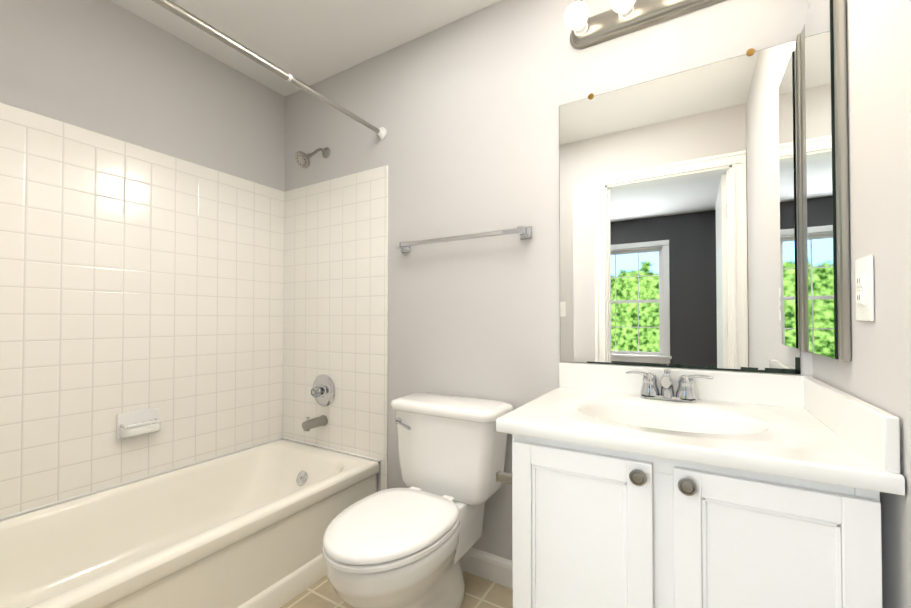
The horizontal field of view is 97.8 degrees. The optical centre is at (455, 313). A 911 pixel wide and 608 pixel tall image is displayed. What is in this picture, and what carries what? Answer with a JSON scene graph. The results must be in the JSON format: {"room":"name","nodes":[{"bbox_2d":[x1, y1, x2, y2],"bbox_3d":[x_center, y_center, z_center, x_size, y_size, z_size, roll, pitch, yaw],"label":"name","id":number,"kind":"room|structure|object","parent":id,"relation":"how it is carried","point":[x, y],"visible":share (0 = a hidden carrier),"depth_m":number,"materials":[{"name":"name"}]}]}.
{"room":"bathroom","nodes":[
{"label":"bathroom","id":0,"kind":"room"},
{"bbox_2d":[0,0,284,520],"bbox_3d":[-1.489,-0.105,1.719,0.100,2.440,1.620,-1,-1,31],"label":"wall","id":1,"kind":"structure","parent":0,"point":[109,68],"depth_m":1.76,"materials":[{"name":"beige paint"}]},
{"bbox_2d":[0,102,283,520],"bbox_3d":[-1.414,-0.006,1.732,0.014,1.478,1.519,-1,-1,31],"label":"wall tile","id":2,"kind":"structure","parent":1,"relation":"attached to","point":[133,277],"depth_m":1.71,"materials":[{"name":"white tile"}]},
{"bbox_2d":[116,407,161,439],"bbox_3d":[-1.369,0.480,1.732,0.068,0.110,0.156,-1,-1,31],"label":"soap dish","id":3,"kind":"object","parent":2,"relation":"attached to","point":[137,423],"visible":1,"depth_m":1.72,"materials":[{"name":"white ceramic"}]},
{"bbox_2d":[110,0,500,96],"bbox_3d":[-0.385,-1.374,1.141,2.610,0.080,1.720,-1,-1,31],"label":"ceiling","id":4,"kind":"structure","parent":0,"point":[309,42],"depth_m":1.84,"materials":[{"name":"white paint"}]},
{"bbox_2d":[280,571,512,607],"bbox_3d":[-0.385,1.135,1.103,2.610,0.060,1.720,-1,-1,31],"label":"floor","id":5,"kind":"structure","parent":0,"point":[480,592],"depth_m":1.56,"materials":[{"name":"beige tile"}]},
{"bbox_2d":[0,439,378,607],"bbox_3d":[-1.088,0.919,1.524,0.755,0.385,1.500,-1,-1,31],"label":"bathtub","id":6,"kind":"object","parent":5,"relation":"on","point":[245,528],"visible":1,"depth_m":1.54,"materials":[{"name":"white ceramic"}]},
{"bbox_2d":[322,393,512,607],"bbox_3d":[-0.143,0.731,1.419,0.488,0.758,0.740,-1,-1,31],"label":"toilet","id":7,"kind":"object","parent":5,"relation":"on","point":[411,545],"visible":1,"depth_m":1.41,"materials":[{"name":"white ceramic"}]},
{"bbox_2d":[496,362,904,607],"bbox_3d":[0.541,0.639,1.096,0.794,0.932,0.592,-1,-1,31],"label":"vanity cabinet","id":8,"kind":"object","parent":5,"relation":"on","point":[642,487],"visible":1,"depth_m":0.87,"materials":[{"name":"white paint"}]},
{"bbox_2d":[284,0,812,560],"bbox_3d":[0.029,-0.104,1.819,2.610,2.440,0.100,-1,-1,31],"label":"wall","id":9,"kind":"structure","parent":0,"point":[464,112],"depth_m":1.71,"materials":[{"name":"beige paint"}]},
{"bbox_2d":[152,0,386,139],"bbox_3d":[-0.759,-0.921,1.356,0.062,0.062,1.518,-1,-1,31],"label":"shower curtain rod","id":10,"kind":"object","parent":9,"relation":"attached to","point":[199,23],"visible":1,"depth_m":1.41,"materials":[{"name":"silver metal"}]},
{"bbox_2d":[295,147,329,167],"bbox_3d":[-0.768,-0.848,2.132,0.088,0.162,0.192,-1,-1,31],"label":"shower head","id":11,"kind":"object","parent":9,"relation":"attached to","point":[302,159],"visible":1,"depth_m":2.09},
{"bbox_2d":[283,165,387,490],"bbox_3d":[-0.684,0.191,2.170,0.804,1.860,0.014,-1,-1,31],"label":"wall tile","id":12,"kind":"structure","parent":9,"relation":"attached to","point":[335,330],"depth_m":2.13,"materials":[{"name":"white tile"}]},
{"bbox_2d":[302,374,334,431],"bbox_3d":[-0.759,0.476,2.129,0.176,0.287,0.137,-1,-1,31],"label":"faucet","id":13,"kind":"object","parent":12,"relation":"attached to","point":[323,391],"visible":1,"depth_m":2.15,"materials":[{"name":"silver metal"}]},
{"bbox_2d":[395,226,531,252],"bbox_3d":[0.007,-0.325,1.736,0.662,0.052,0.068,-1,-1,31],"label":"towel bar","id":14,"kind":"object","parent":9,"relation":"attached to","point":[525,232],"visible":1,"depth_m":1.67,"materials":[{"name":"silver metal"}]},
{"bbox_2d":[460,547,512,588],"bbox_3d":[0.045,1.063,1.725,0.885,0.104,0.014,-1,-1,31],"label":"baseboard","id":15,"kind":"structure","parent":9,"relation":"attached to","point":[487,566],"depth_m":1.66,"materials":[{"name":"white wood"}]},
{"bbox_2d":[570,0,725,48],"bbox_3d":[0.691,-1.056,1.342,0.620,0.104,0.067,-1,-1,31],"label":"vanity light bar","id":16,"kind":"object","parent":9,"relation":"attached to","point":[612,24],"visible":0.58,"depth_m":1.39,"materials":[{"name":"silver metal"}]},
{"bbox_2d":[564,1,587,29],"bbox_3d":[0.428,-1.055,1.407,0.082,0.082,0.082,0,-1,-14],"label":"vanity light","id":17,"kind":"object","parent":16,"relation":"attached to","point":[576,16],"depth_m":1.38,"materials":[{"name":"beige glass"}]},
{"bbox_2d":[610,0,634,12],"bbox_3d":[0.561,-1.056,1.328,0.082,0.082,0.082,0,-1,-14],"label":"vanity light","id":18,"kind":"object","parent":16,"relation":"attached to","point":[619,6],"depth_m":1.32,"materials":[{"name":"beige glass"}]},
{"bbox_2d":[559,40,800,374],"bbox_3d":[0.707,-0.321,1.355,0.710,1.004,0.009,-1,-1,31],"label":"mirror","id":19,"kind":"object","parent":9,"relation":"attached to","point":[679,220],"visible":1,"depth_m":1.32,"materials":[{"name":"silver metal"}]},
{"bbox_2d":[808,0,910,607],"bbox_3d":[0.669,-0.125,0.439,0.100,2.440,1.620,-1,-1,31],"label":"wall","id":20,"kind":"structure","parent":0,"point":[875,371],"depth_m":0.72,"materials":[{"name":"beige paint"}]},
{"bbox_2d":[797,0,850,361],"bbox_3d":[0.942,-0.361,1.026,0.026,0.938,0.336,-1,-1,31],"label":"upper cabinet","id":21,"kind":"object","parent":20,"relation":"attached to","point":[825,305],"visible":1,"depth_m":0.96,"materials":[{"name":"silver metal"}]},
{"bbox_2d":[855,255,874,320],"bbox_3d":[0.817,-0.049,0.798,0.012,0.128,0.082,-1,-1,31],"label":"outlet","id":22,"kind":"object","parent":20,"relation":"attached to","point":[864,274],"visible":1,"depth_m":0.78,"materials":[{"name":"white plastic"}]}
]}

